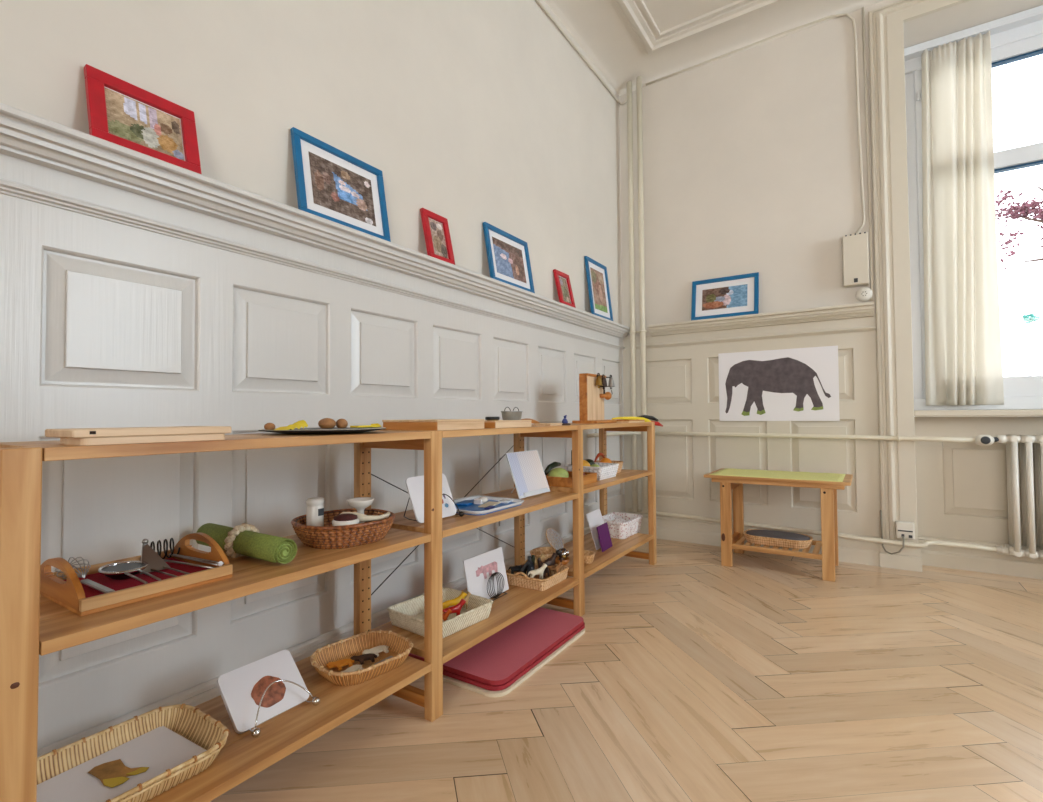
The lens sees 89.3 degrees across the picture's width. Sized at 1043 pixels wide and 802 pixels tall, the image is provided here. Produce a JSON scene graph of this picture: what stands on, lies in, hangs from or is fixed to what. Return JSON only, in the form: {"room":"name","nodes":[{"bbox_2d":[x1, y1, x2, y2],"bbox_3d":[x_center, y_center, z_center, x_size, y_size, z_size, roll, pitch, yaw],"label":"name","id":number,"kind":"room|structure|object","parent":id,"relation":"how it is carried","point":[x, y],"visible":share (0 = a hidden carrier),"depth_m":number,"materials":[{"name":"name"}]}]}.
{"room":"preschool classroom","nodes":[
{"label":"preschool classroom","id":0,"kind":"room"},
{"bbox_2d":[0,0,624,749],"bbox_3d":[-0.895,-0.773,1.413,0.150,3.285,5.600,-1,-2,33],"label":"wall","id":1,"kind":"structure","parent":0,"point":[470,113],"depth_m":1.55,"materials":[{"name":"beige paint"}]},
{"bbox_2d":[0,103,629,349],"bbox_3d":[-0.798,-0.479,1.340,0.088,0.147,5.596,-1,-2,33],"label":"trim","id":2,"kind":"structure","parent":1,"relation":"attached to","point":[44,161],"depth_m":1.40,"materials":[{"name":"white paint"}]},
{"bbox_2d":[84,64,201,173],"bbox_3d":[-0.879,-0.644,1.238,0.059,0.185,0.222,-1,-2,33],"label":"framed picture","id":3,"kind":"object","parent":2,"relation":"on","point":[120,112],"visible":1,"depth_m":1.23,"materials":[{"name":"red paint"}]},
{"bbox_2d":[104,87,183,160],"bbox_3d":[-0.880,-0.644,1.238,0.028,0.116,0.154,-1,-2,33],"label":"photo","id":4,"kind":"object","parent":3,"relation":"attached to","point":[133,119],"depth_m":1.23},
{"bbox_2d":[290,127,390,241],"bbox_3d":[-0.572,-0.679,1.706,0.060,0.272,0.346,-1,-2,33],"label":"framed picture","id":5,"kind":"object","parent":2,"relation":"on","point":[332,184],"visible":0.99,"depth_m":1.69,"materials":[{"name":"blue paint"}]},
{"bbox_2d":[308,151,375,225],"bbox_3d":[-0.573,-0.678,1.707,0.028,0.167,0.242,-1,-2,33],"label":"photo","id":6,"kind":"object","parent":5,"relation":"attached to","point":[336,188],"depth_m":1.70},
{"bbox_2d":[420,207,454,264],"bbox_3d":[-0.328,-0.638,2.076,0.060,0.208,0.144,-1,-2,33],"label":"framed picture","id":7,"kind":"object","parent":2,"relation":"on","point":[435,226],"visible":1,"depth_m":2.07,"materials":[{"name":"red paint"}]},
{"bbox_2d":[428,218,447,258],"bbox_3d":[-0.329,-0.638,2.076,0.033,0.151,0.088,-1,-2,33],"label":"photo","id":8,"kind":"object","parent":7,"relation":"attached to","point":[437,227],"depth_m":2.08},
{"bbox_2d":[483,222,534,292],"bbox_3d":[-0.054,-0.662,2.494,0.060,0.274,0.350,-1,-2,33],"label":"framed picture","id":9,"kind":"object","parent":2,"relation":"on","point":[508,258],"visible":1,"depth_m":2.48,"materials":[{"name":"blue paint"}]},
{"bbox_2d":[492,237,525,282],"bbox_3d":[-0.055,-0.662,2.494,0.028,0.169,0.246,-1,-2,33],"label":"photo","id":10,"kind":"object","parent":9,"relation":"attached to","point":[508,257],"depth_m":2.49},
{"bbox_2d":[553,269,575,307],"bbox_3d":[0.240,-0.618,2.939,0.060,0.205,0.158,-1,-2,33],"label":"framed picture","id":11,"kind":"object","parent":2,"relation":"on","point":[562,280],"visible":0.99,"depth_m":2.94,"materials":[{"name":"red paint"}]},
{"bbox_2d":[559,277,570,303],"bbox_3d":[0.239,-0.617,2.939,0.032,0.144,0.098,-1,-2,33],"label":"photo","id":12,"kind":"object","parent":11,"relation":"attached to","point":[564,283],"depth_m":2.95},
{"bbox_2d":[584,256,612,320],"bbox_3d":[0.489,-0.694,3.321,0.060,0.373,0.297,-1,-2,33],"label":"framed picture","id":13,"kind":"object","parent":2,"relation":"on","point":[596,273],"visible":1,"depth_m":3.31,"materials":[{"name":"blue paint"}]},
{"bbox_2d":[590,267,607,312],"bbox_3d":[0.488,-0.694,3.321,0.031,0.260,0.185,-1,-2,33],"label":"photo","id":14,"kind":"object","parent":13,"relation":"attached to","point":[597,277],"depth_m":3.32},
{"bbox_2d":[37,512,625,756],"bbox_3d":[-0.806,0.792,1.320,0.035,0.150,5.600,-1,-2,33],"label":"baseboard","id":15,"kind":"structure","parent":1,"relation":"attached to","point":[196,695],"depth_m":1.36,"materials":[{"name":"white paint"}]},
{"bbox_2d":[535,0,626,104],"bbox_3d":[-0.779,-2.152,1.422,0.082,0.031,5.493,-1,-2,33],"label":"cable conduit","id":16,"kind":"object","parent":1,"relation":"attached to","point":[537,1],"visible":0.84,"depth_m":3.17,"materials":[{"name":"beige paint"}]},
{"bbox_2d":[210,539,1042,801],"bbox_3d":[1.428,0.876,0.058,5.450,0.120,6.250,-1,-2,33],"label":"floor","id":17,"kind":"structure","parent":0,"point":[690,677],"depth_m":1.49,"materials":[{"name":"brown wood"}]},
{"bbox_2d":[0,422,656,801],"bbox_3d":[-0.121,0.486,1.917,0.330,0.784,2.657,-1,-2,33],"label":"open shelf unit","id":18,"kind":"object","parent":17,"relation":"on","point":[32,625],"visible":0.62,"depth_m":1.16,"materials":[{"name":"brown wood"}]},
{"bbox_2d":[37,704,229,801],"bbox_3d":[-0.747,0.675,0.958,0.254,0.050,0.350,-1,-2,33],"label":"wicker basket","id":19,"kind":"object","parent":18,"relation":"on","point":[187,721],"visible":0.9,"depth_m":1.03,"materials":[{"name":"wicker"}]},
{"bbox_2d":[37,726,206,801],"bbox_3d":[-0.752,0.685,0.964,0.178,0.006,0.262,-1,-2,30],"label":"printed sheet","id":20,"kind":"object","parent":19,"relation":"in","point":[118,770],"visible":0.84,"depth_m":0.98,"materials":[{"name":"white paper"}]},
{"bbox_2d":[88,759,148,786],"bbox_3d":[-0.746,0.684,0.978,0.097,0.001,0.068,-1,-2,33],"label":"print","id":21,"kind":"object","parent":20,"relation":"on","point":[108,772],"depth_m":0.97},
{"bbox_2d":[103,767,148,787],"bbox_3d":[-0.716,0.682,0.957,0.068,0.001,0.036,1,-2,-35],"label":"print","id":22,"kind":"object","parent":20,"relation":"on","point":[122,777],"depth_m":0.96,"materials":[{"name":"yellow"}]},
{"bbox_2d":[40,532,232,615],"bbox_3d":[-0.749,0.317,1.026,0.243,0.075,0.245,-1,-2,33],"label":"tray","id":23,"kind":"object","parent":18,"relation":"on","point":[70,593],"visible":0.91,"depth_m":0.97,"materials":[{"name":"orange wood"}]},
{"bbox_2d":[55,557,114,593],"bbox_3d":[-0.801,0.321,0.977,0.211,0.042,0.054,-1,-2,33],"label":"whisk","id":24,"kind":"object","parent":23,"relation":"in","point":[87,582],"visible":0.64,"depth_m":0.99,"materials":[{"name":"silver metal"}]},
{"bbox_2d":[98,561,160,583],"bbox_3d":[-0.742,0.333,1.006,0.165,0.025,0.078,-1,-2,33],"label":"strainer","id":25,"kind":"object","parent":23,"relation":"in","point":[126,569],"visible":1,"depth_m":1.01,"materials":[{"name":"silver metal"}]},
{"bbox_2d":[102,563,144,579],"bbox_3d":[-0.774,0.335,1.027,0.081,0.022,0.070,-1,-2,33],"label":"bowl","id":26,"kind":"object","parent":25,"relation":"on","point":[117,571],"depth_m":1.01,"materials":[{"name":"grey metal"}]},
{"bbox_2d":[140,539,189,576],"bbox_3d":[-0.709,0.311,1.047,0.154,0.061,0.054,-1,-2,33],"label":"grater","id":27,"kind":"object","parent":23,"relation":"in","point":[155,562],"visible":0.91,"depth_m":1.07,"materials":[{"name":"silver metal"}]},
{"bbox_2d":[150,538,214,568],"bbox_3d":[-0.707,0.319,1.093,0.201,0.044,0.065,-1,-2,33],"label":"spiral masher","id":28,"kind":"object","parent":23,"relation":"in","point":[171,539],"visible":0.73,"depth_m":1.14,"materials":[{"name":"grey metal"}]},
{"bbox_2d":[169,554,223,565],"bbox_3d":[-0.683,0.328,1.101,0.200,0.014,0.016,-1,-2,30],"label":"tongs","id":29,"kind":"object","parent":23,"relation":"in","point":[220,563],"visible":1,"depth_m":1.09,"materials":[{"name":"silver metal"}]},
{"bbox_2d":[60,434,224,444],"bbox_3d":[-0.672,0.067,0.951,0.105,0.011,0.225,-1,-2,33],"label":"wooden board","id":30,"kind":"object","parent":18,"relation":"on","point":[194,437],"visible":0.83,"depth_m":0.90,"materials":[{"name":"brown wood"}]},
{"bbox_2d":[45,426,230,437],"bbox_3d":[-0.682,0.055,0.957,0.131,0.014,0.245,-1,-2,33],"label":"wooden board","id":31,"kind":"object","parent":30,"relation":"on","point":[174,430],"visible":1,"depth_m":0.89,"materials":[{"name":"brown wood"}]},
{"bbox_2d":[196,523,296,563],"bbox_3d":[-0.648,0.329,1.231,0.327,0.053,0.058,-1,-2,33],"label":"rolled mat","id":32,"kind":"object","parent":18,"relation":"on","point":[266,547],"visible":0.85,"depth_m":1.17,"materials":[{"name":"fabric"}]},
{"bbox_2d":[224,523,259,557],"bbox_3d":[-0.650,0.329,1.233,0.027,0.084,0.084,-1,-2,33],"label":"napkin ring","id":33,"kind":"object","parent":32,"relation":"on","point":[232,534],"visible":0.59,"depth_m":1.21,"materials":[{"name":"wicker"}]},
{"bbox_2d":[249,680,319,737],"bbox_3d":[-0.590,0.662,1.214,0.196,0.086,0.162,-1,-2,33],"label":"plate stand","id":34,"kind":"object","parent":18,"relation":"on","point":[255,732],"visible":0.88,"depth_m":1.18,"materials":[{"name":"silver metal"}]},
{"bbox_2d":[217,650,308,733],"bbox_3d":[-0.587,0.658,1.207,0.099,0.100,0.172,-1,-2,33],"label":"card","id":35,"kind":"object","parent":34,"relation":"on","point":[241,690],"visible":0.98,"depth_m":1.20,"materials":[{"name":"white"}]},
{"bbox_2d":[251,676,285,707],"bbox_3d":[-0.577,0.661,1.204,0.048,0.049,0.077,-1,-2,33],"label":"print","id":36,"kind":"object","parent":35,"relation":"attached to","point":[275,695],"depth_m":1.20},
{"bbox_2d":[259,423,385,434],"bbox_3d":[-0.497,0.071,1.348,0.304,0.023,0.315,-1,-2,33],"label":"serving plate","id":37,"kind":"object","parent":18,"relation":"on","point":[315,430],"depth_m":1.25,"materials":[{"name":"black plastic"}]},
{"bbox_2d":[275,420,307,429],"bbox_3d":[-0.554,0.058,1.262,0.056,0.025,0.099,-1,-2,20],"label":"folded cloth","id":38,"kind":"object","parent":37,"relation":"on","point":[302,423],"visible":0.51,"depth_m":1.26,"materials":[{"name":"yellow"}]},
{"bbox_2d":[318,418,335,427],"bbox_3d":[-0.507,0.059,1.379,0.052,0.030,0.040,-1,-2,33],"label":"nut","id":39,"kind":"object","parent":37,"relation":"on","point":[325,422],"visible":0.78,"depth_m":1.36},
{"bbox_2d":[291,508,394,548],"bbox_3d":[-0.461,0.331,1.376,0.239,0.061,0.252,-1,-2,33],"label":"wicker basket","id":40,"kind":"object","parent":18,"relation":"on","point":[327,536],"visible":0.86,"depth_m":1.29,"materials":[{"name":"wicker"}]},
{"bbox_2d":[306,497,323,525],"bbox_3d":[-0.533,0.302,1.364,0.044,0.101,0.044,-1,-2,33],"label":"salt shaker","id":41,"kind":"object","parent":40,"relation":"in","point":[314,509],"visible":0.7,"depth_m":1.35,"materials":[{"name":"white ceramic"}]},
{"bbox_2d":[332,513,358,525],"bbox_3d":[-0.443,0.305,1.331,0.066,0.039,0.066,-1,-2,33],"label":"bowl","id":42,"kind":"object","parent":40,"relation":"in","point":[347,518],"visible":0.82,"depth_m":1.31,"materials":[{"name":"white ceramic"}]},
{"bbox_2d":[347,497,373,522],"bbox_3d":[-0.432,0.306,1.420,0.070,0.085,0.070,-1,-2,33],"label":"egg cup","id":43,"kind":"object","parent":40,"relation":"in","point":[359,503],"visible":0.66,"depth_m":1.41,"materials":[{"name":"white ceramic"}]},
{"bbox_2d":[341,512,389,521],"bbox_3d":[-0.409,0.298,1.372,0.137,0.028,0.029,0,-2,-21],"label":"wooden spoon","id":44,"kind":"object","parent":40,"relation":"in","point":[362,518],"visible":0.7,"depth_m":1.37,"materials":[{"name":"beige wood"}]},
{"bbox_2d":[310,630,413,685],"bbox_3d":[-0.425,0.687,1.416,0.218,0.045,0.256,-1,-2,33],"label":"bamboo basket","id":45,"kind":"object","parent":18,"relation":"on","point":[400,646],"visible":0.97,"depth_m":1.44,"materials":[{"name":"wicker"}]},
{"bbox_2d":[327,659,353,670],"bbox_3d":[-0.475,0.694,1.390,0.070,0.011,0.038,0,-2,-30],"label":"animal","id":46,"kind":"object","parent":45,"relation":"in","point":[338,664],"visible":0.96,"depth_m":1.39},
{"bbox_2d":[350,653,376,664],"bbox_3d":[-0.423,0.694,1.420,0.069,0.011,0.038,0,-2,-20],"label":"animal","id":47,"kind":"object","parent":45,"relation":"in","point":[361,658],"visible":1,"depth_m":1.42},
{"bbox_2d":[362,645,388,656],"bbox_3d":[-0.401,0.695,1.465,0.074,0.012,0.040,1,-2,-40],"label":"animal","id":48,"kind":"object","parent":45,"relation":"in","point":[376,650],"visible":1,"depth_m":1.47},
{"bbox_2d":[382,419,484,430],"bbox_3d":[-0.275,0.074,1.664,0.230,0.031,0.224,-1,-2,33],"label":"wooden box","id":49,"kind":"object","parent":18,"relation":"on","point":[413,424],"visible":1,"depth_m":1.58,"materials":[{"name":"orange wood"}]},
{"bbox_2d":[404,494,463,520],"bbox_3d":[-0.287,0.326,1.665,0.154,0.085,0.151,-1,-2,33],"label":"plate stand","id":50,"kind":"object","parent":18,"relation":"on","point":[461,513],"visible":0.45,"depth_m":1.67,"materials":[{"name":"grey metal"}]},
{"bbox_2d":[405,473,455,522],"bbox_3d":[-0.280,0.299,1.647,0.061,0.133,0.177,-1,-2,33],"label":"picture card","id":51,"kind":"object","parent":50,"relation":"on","point":[415,485],"visible":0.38,"depth_m":1.62,"materials":[{"name":"white"}]},
{"bbox_2d":[442,487,450,510],"bbox_3d":[-0.258,0.311,1.665,0.030,0.069,0.075,-1,-2,33],"label":"print","id":52,"kind":"object","parent":51,"relation":"attached to","point":[446,501],"depth_m":1.69},
{"bbox_2d":[387,587,492,637],"bbox_3d":[-0.261,0.689,1.718,0.239,0.056,0.265,-2,-2,38],"label":"rope basket","id":53,"kind":"object","parent":18,"relation":"on","point":[408,615],"visible":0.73,"depth_m":1.70,"materials":[{"name":"fabric"}]},
{"bbox_2d":[442,591,466,612],"bbox_3d":[-0.229,0.672,1.755,0.104,0.063,0.026,1,-2,-33],"label":"horse","id":54,"kind":"object","parent":53,"relation":"in","point":[453,602],"visible":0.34,"depth_m":1.75},
{"bbox_2d":[443,599,465,619],"bbox_3d":[-0.219,0.672,1.700,0.086,0.060,0.024,0,-2,-28],"label":"horse","id":55,"kind":"object","parent":53,"relation":"in","point":[456,609],"visible":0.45,"depth_m":1.70},
{"bbox_2d":[453,495,523,514],"bbox_3d":[-0.153,0.365,1.860,0.240,0.015,0.285,-1,-2,33],"label":"tray","id":56,"kind":"object","parent":18,"relation":"on","point":[472,509],"visible":0.6,"depth_m":1.84,"materials":[{"name":"plastic"}]},
{"bbox_2d":[487,572,506,600],"bbox_3d":[-0.123,0.676,1.956,0.094,0.091,0.113,-1,-2,33],"label":"plate stand","id":57,"kind":"object","parent":18,"relation":"on","point":[493,574],"visible":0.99,"depth_m":1.93,"materials":[{"name":"grey metal"}]},
{"bbox_2d":[463,547,508,598],"bbox_3d":[-0.127,0.640,1.936,0.037,0.157,0.230,-1,-2,33],"label":"card","id":58,"kind":"object","parent":57,"relation":"on","point":[478,570],"visible":0.8,"depth_m":1.93,"materials":[{"name":"white paper"}]},
{"bbox_2d":[476,561,497,578],"bbox_3d":[-0.126,0.623,1.941,0.011,0.049,0.130,-1,-2,33],"label":"print","id":59,"kind":"object","parent":58,"relation":"attached to","point":[484,569],"depth_m":1.94},
{"bbox_2d":[484,420,531,427],"bbox_3d":[-0.114,0.082,1.894,0.214,0.025,0.226,-1,-2,33],"label":"wooden box","id":60,"kind":"object","parent":18,"relation":"on","point":[500,423],"visible":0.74,"depth_m":1.80,"materials":[{"name":"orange wood"}]},
{"bbox_2d":[501,407,522,419],"bbox_3d":[-0.035,0.044,1.894,0.069,0.047,0.098,-1,-2,33],"label":"tub","id":61,"kind":"object","parent":60,"relation":"on","point":[506,415],"visible":0.94,"depth_m":1.86,"materials":[{"name":"grey metal"}]},
{"bbox_2d":[505,450,549,498],"bbox_3d":[0.011,0.290,2.135,0.129,0.173,0.230,-1,-2,33],"label":"card","id":62,"kind":"object","parent":18,"relation":"on","point":[526,468],"visible":1,"depth_m":2.11,"materials":[{"name":"white paper"}]},
{"bbox_2d":[506,562,568,590],"bbox_3d":[0.059,0.694,2.128,0.201,0.064,0.224,-1,-2,33],"label":"rattan basket","id":63,"kind":"object","parent":18,"relation":"on","point":[516,579],"visible":0.71,"depth_m":2.06,"materials":[{"name":"wicker"}]},
{"bbox_2d":[508,561,529,575],"bbox_3d":[-0.009,0.668,2.102,0.092,0.065,0.026,-1,-2,15],"label":"animal","id":64,"kind":"object","parent":63,"relation":"in","point":[518,568],"visible":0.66,"depth_m":2.09},
{"bbox_2d":[530,547,555,561],"bbox_3d":[0.104,0.701,2.393,0.117,0.046,0.162,-1,-2,33],"label":"wooden bowl","id":65,"kind":"object","parent":18,"relation":"on","point":[548,552],"visible":0.46,"depth_m":2.44,"materials":[{"name":"wood"}]},
{"bbox_2d":[546,528,563,549],"bbox_3d":[0.150,0.623,2.372,0.068,0.093,0.112,-1,-2,33],"label":"mirror","id":66,"kind":"object","parent":65,"relation":"in","point":[554,539],"visible":0.97,"depth_m":2.37,"materials":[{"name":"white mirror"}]},
{"bbox_2d":[545,471,596,487],"bbox_3d":[0.202,0.352,2.396,0.195,0.042,0.240,-1,-2,33],"label":"tray","id":67,"kind":"object","parent":18,"relation":"on","point":[589,477],"visible":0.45,"depth_m":2.30,"materials":[{"name":"orange wood"}]},
{"bbox_2d":[548,468,568,477],"bbox_3d":[0.165,0.332,2.355,0.090,0.068,0.100,-1,-2,33],"label":"cabbage","id":68,"kind":"object","parent":67,"relation":"in","point":[556,472],"visible":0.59,"depth_m":2.32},
{"bbox_2d":[584,550,594,564],"bbox_3d":[0.280,0.700,2.361,0.100,0.044,0.104,-1,-2,33],"label":"round basket","id":69,"kind":"object","parent":18,"relation":"on","point":[589,555],"visible":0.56,"depth_m":2.33,"materials":[{"name":"wicker"}]},
{"bbox_2d":[564,462,618,480],"bbox_3d":[0.348,0.345,2.605,0.204,0.066,0.218,-1,-2,33],"label":"basket","id":70,"kind":"object","parent":18,"relation":"on","point":[606,470],"visible":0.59,"depth_m":2.54,"materials":[{"name":"wicker"}]},
{"bbox_2d":[572,373,616,423],"bbox_3d":[0.379,-0.014,2.669,0.134,0.250,0.277,-1,-2,33],"label":"board","id":71,"kind":"object","parent":18,"relation":"on","point":[592,394],"visible":1,"depth_m":2.61,"materials":[{"name":"orange wood"}]},
{"bbox_2d":[586,509,603,549],"bbox_3d":[0.387,0.644,2.667,0.058,0.169,0.180,-1,-2,30],"label":"card","id":72,"kind":"object","parent":18,"relation":"on","point":[594,518],"visible":0.72,"depth_m":2.63,"materials":[{"name":"white paper"}]},
{"bbox_2d":[596,522,611,551],"bbox_3d":[0.409,0.668,2.600,0.033,0.117,0.128,-1,-2,30],"label":"card","id":73,"kind":"object","parent":18,"relation":"on","point":[603,530],"visible":1,"depth_m":2.59,"materials":[{"name":"purple"}]},
{"bbox_2d":[602,512,642,538],"bbox_3d":[0.543,0.689,2.931,0.194,0.093,0.278,-1,-2,33],"label":"fabric basket","id":74,"kind":"object","parent":18,"relation":"on","point":[619,530],"visible":0.72,"depth_m":2.85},
{"bbox_2d":[612,415,662,426],"bbox_3d":[0.616,0.111,2.885,0.069,0.070,0.520,-2,-2,43],"label":"snake","id":75,"kind":"object","parent":18,"relation":"on","point":[646,418],"visible":0.85,"depth_m":2.97,"materials":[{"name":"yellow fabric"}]},
{"bbox_2d":[443,628,584,696],"bbox_3d":[-0.091,0.873,1.902,0.454,0.010,0.603,-1,-2,33],"label":"mat","id":76,"kind":"object","parent":17,"relation":"on","point":[528,674],"visible":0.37,"depth_m":1.63,"materials":[{"name":"beige fabric"}]},
{"bbox_2d":[408,607,584,690],"bbox_3d":[-0.083,0.852,1.912,0.434,0.028,0.603,-1,-2,33],"label":"pad","id":77,"kind":"object","parent":76,"relation":"on","point":[495,663],"visible":0.54,"depth_m":1.77,"materials":[{"name":"red"}]},
{"bbox_2d":[704,468,852,581],"bbox_3d":[1.407,0.648,2.890,0.690,0.490,0.410,-1,-2,33],"label":"bench","id":78,"kind":"object","parent":17,"relation":"on","point":[828,489],"visible":0.8,"depth_m":2.79,"materials":[{"name":"brown wood"}]},
{"bbox_2d":[709,468,844,481],"bbox_3d":[1.403,0.403,2.898,0.628,0.005,0.399,-1,-2,33],"label":"table runner","id":79,"kind":"object","parent":78,"relation":"on","point":[833,477],"visible":0.97,"depth_m":2.87,"materials":[{"name":"fabric"}]},
{"bbox_2d":[743,529,812,548],"bbox_3d":[1.393,0.751,2.877,0.340,0.047,0.200,-1,-2,33],"label":"basket","id":80,"kind":"object","parent":78,"relation":"on","point":[796,544],"visible":0.71,"depth_m":2.80,"materials":[{"name":"wicker"}]},
{"bbox_2d":[746,530,809,539],"bbox_3d":[1.393,0.732,2.879,0.316,0.022,0.176,-1,-2,33],"label":"cushion","id":81,"kind":"object","parent":80,"relation":"on","point":[763,533],"visible":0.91,"depth_m":2.85,"materials":[{"name":"grey fabric"}]},
{"bbox_2d":[544,0,883,95],"bbox_3d":[1.327,-2.349,0.165,5.300,0.165,5.900,-1,-2,33],"label":"ceiling","id":82,"kind":"structure","parent":0,"point":[626,40],"depth_m":3.15,"materials":[{"name":"paint"}]},
{"bbox_2d":[627,81,637,511],"bbox_3d":[0.751,-0.721,3.585,0.052,2.925,0.052,-1,-2,33],"label":"pipe","id":83,"kind":"object","parent":82,"relation":"attached to","point":[632,332],"visible":1,"depth_m":3.57,"materials":[{"name":"metal"}]},
{"bbox_2d":[587,431,646,437],"bbox_3d":[0.585,0.212,3.385,0.592,0.024,0.151,1,-2,-39],"label":"pipe","id":84,"kind":"object","parent":83,"relation":"attached to","point":[623,432],"visible":0.74,"depth_m":3.45,"materials":[{"name":"metal"}]},
{"bbox_2d":[636,76,647,512],"bbox_3d":[0.810,-0.728,3.547,0.052,2.935,0.052,-1,-2,33],"label":"pipe","id":85,"kind":"object","parent":82,"relation":"attached to","point":[642,331],"visible":1,"depth_m":3.53,"materials":[{"name":"metal"}]},
{"bbox_2d":[620,0,1042,546],"bbox_3d":[2.933,-0.771,2.546,5.300,3.285,0.500,-1,-2,33],"label":"wall","id":86,"kind":"structure","parent":0,"point":[751,156],"depth_m":3.17,"materials":[{"name":"beige paint"}]},
{"bbox_2d":[624,302,875,348],"bbox_3d":[1.307,-0.443,3.261,1.465,0.147,0.088,-1,-2,33],"label":"trim","id":87,"kind":"structure","parent":86,"relation":"attached to","point":[858,317],"depth_m":3.17,"materials":[{"name":"beige paint"}]},
{"bbox_2d":[691,272,758,320],"bbox_3d":[1.267,-0.646,3.302,0.398,0.266,0.060,-1,-2,33],"label":"framed picture","id":88,"kind":"object","parent":87,"relation":"on","point":[737,295],"visible":1,"depth_m":3.30,"materials":[{"name":"blue paint"}]},
{"bbox_2d":[702,284,747,310],"bbox_3d":[1.268,-0.646,3.303,0.270,0.137,0.023,-1,-2,33],"label":"photo","id":89,"kind":"object","parent":88,"relation":"attached to","point":[720,297],"depth_m":3.30},
{"bbox_2d":[626,512,880,566],"bbox_3d":[1.323,0.829,3.249,1.472,0.150,0.035,-1,-2,33],"label":"baseboard","id":90,"kind":"structure","parent":86,"relation":"attached to","point":[667,528],"depth_m":3.32,"materials":[{"name":"beige paint"}]},
{"bbox_2d":[646,13,865,233],"bbox_3d":[1.378,-1.556,3.272,1.239,1.296,0.014,-1,-2,33],"label":"cable conduit","id":91,"kind":"object","parent":86,"relation":"attached to","point":[850,17],"visible":0.95,"depth_m":2.96,"materials":[{"name":"beige paint"}]},
{"bbox_2d":[718,346,839,420],"bbox_3d":[1.519,-0.094,3.160,0.650,0.426,0.003,-1,-2,33],"label":"poster","id":92,"kind":"object","parent":86,"relation":"attached to","point":[796,384],"visible":1,"depth_m":3.14,"materials":[{"name":"white paper"}]},
{"bbox_2d":[725,357,830,414],"bbox_3d":[1.518,-0.085,3.159,0.575,0.345,0.001,-1,-2,33],"label":"print","id":93,"kind":"object","parent":92,"relation":"attached to","point":[753,385],"depth_m":3.15},
{"bbox_2d":[842,232,868,287],"bbox_3d":[1.847,-0.779,2.921,0.120,0.282,0.065,-1,-2,33],"label":"wall box","id":94,"kind":"object","parent":86,"relation":"attached to","point":[855,246],"visible":1,"depth_m":2.90,"materials":[{"name":"beige paint"}]},
{"bbox_2d":[856,287,872,301],"bbox_3d":[1.887,-0.588,2.908,0.080,0.080,0.036,-1,-2,33],"label":"bell sounder","id":95,"kind":"object","parent":86,"relation":"attached to","point":[864,294],"visible":1,"depth_m":2.90,"materials":[{"name":"white plastic"}]},
{"bbox_2d":[862,7,873,300],"bbox_3d":[1.913,-1.370,2.918,0.022,1.641,0.015,-1,-2,33],"label":"cable conduit","id":96,"kind":"object","parent":86,"relation":"attached to","point":[863,8],"visible":1,"depth_m":2.92,"materials":[{"name":"beige paint"}]},
{"bbox_2d":[879,543,921,571],"bbox_3d":[2.042,0.820,2.854,0.183,0.135,0.185,-1,-2,33],"label":"trim","id":97,"kind":"structure","parent":86,"relation":"attached to","point":[909,558],"depth_m":2.78,"materials":[{"name":"beige paint"}]},
{"bbox_2d":[895,521,914,539],"bbox_3d":[2.006,0.675,2.763,0.079,0.084,0.051,-1,-2,33],"label":"wall socket","id":98,"kind":"object","parent":86,"relation":"attached to","point":[903,528],"visible":1,"depth_m":2.75,"materials":[{"name":"white plastic"}]},
{"bbox_2d":[868,0,969,542],"bbox_3d":[2.820,-0.654,2.297,2.130,3.040,0.036,-1,-2,33],"label":"trim","id":99,"kind":"structure","parent":86,"relation":"attached to","point":[886,27],"depth_m":2.83,"materials":[{"name":"beige paint"}]},
{"bbox_2d":[904,5,1042,416],"bbox_3d":[2.933,-0.992,2.483,1.818,2.119,0.412,-1,-2,33],"label":"window","id":100,"kind":"structure","parent":86,"relation":"in","point":[1023,395],"depth_m":2.88,"materials":[{"name":"white paint"}]},
{"bbox_2d":[921,30,1003,405],"bbox_3d":[2.387,-0.983,2.886,0.329,2.012,0.084,-2,-2,36],"label":"curtain","id":101,"kind":"object","parent":100,"relation":"hanging from","point":[963,349],"visible":1,"depth_m":2.88,"materials":[{"name":"fabric"}]},
{"bbox_2d":[918,536,1042,579],"bbox_3d":[2.914,0.793,2.383,1.818,0.150,0.035,-1,-2,33],"label":"baseboard","id":102,"kind":"structure","parent":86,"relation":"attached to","point":[967,559],"depth_m":2.73,"materials":[{"name":"beige paint"}]},
{"bbox_2d":[975,435,1042,558],"bbox_3d":[2.633,0.458,2.466,0.800,0.591,0.216,-1,-2,33],"label":"radiator","id":103,"kind":"object","parent":86,"relation":"attached to","point":[1029,549],"visible":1,"depth_m":2.55,"materials":[{"name":"white metal"}]},
{"bbox_2d":[629,508,996,551],"bbox_3d":[1.533,0.739,3.063,1.909,0.060,0.098,-1,-2,31],"label":"pipe","id":104,"kind":"object","parent":103,"relation":"attached to","point":[926,543],"visible":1,"depth_m":2.87,"materials":[{"name":"metal"}]},
{"bbox_2d":[655,431,974,442],"bbox_3d":[1.550,0.206,3.054,1.702,0.043,0.059,-1,-2,32],"label":"pipe","id":105,"kind":"object","parent":103,"relation":"attached to","point":[897,438],"visible":0.97,"depth_m":2.94,"materials":[{"name":"metal"}]},
{"label":"outside","id":106,"kind":"structure","parent":0,"visible":0},
{"bbox_3d":[25.756,5.368,23.370,60.000,0.200,59.400,-1,-2,33],"label":"street","id":107,"kind":"object","parent":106,"visible":0},
{"bbox_2d":[995,186,1042,269],"bbox_3d":[7.928,0.743,7.351,2.016,8.449,1.082,-1,-2,33],"label":"tree","id":108,"kind":"object","parent":107,"relation":"on","point":[1023,211],"visible":0.95,"depth_m":7.67,"materials":[{"name":"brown plant"}]},
{"bbox_2d":[1017,313,1039,375],"bbox_3d":[8.104,1.796,8.350,0.280,6.392,0.263,0,-2,0],"label":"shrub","id":109,"kind":"object","parent":107,"relation":"on","point":[1030,317],"visible":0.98,"depth_m":8.42,"materials":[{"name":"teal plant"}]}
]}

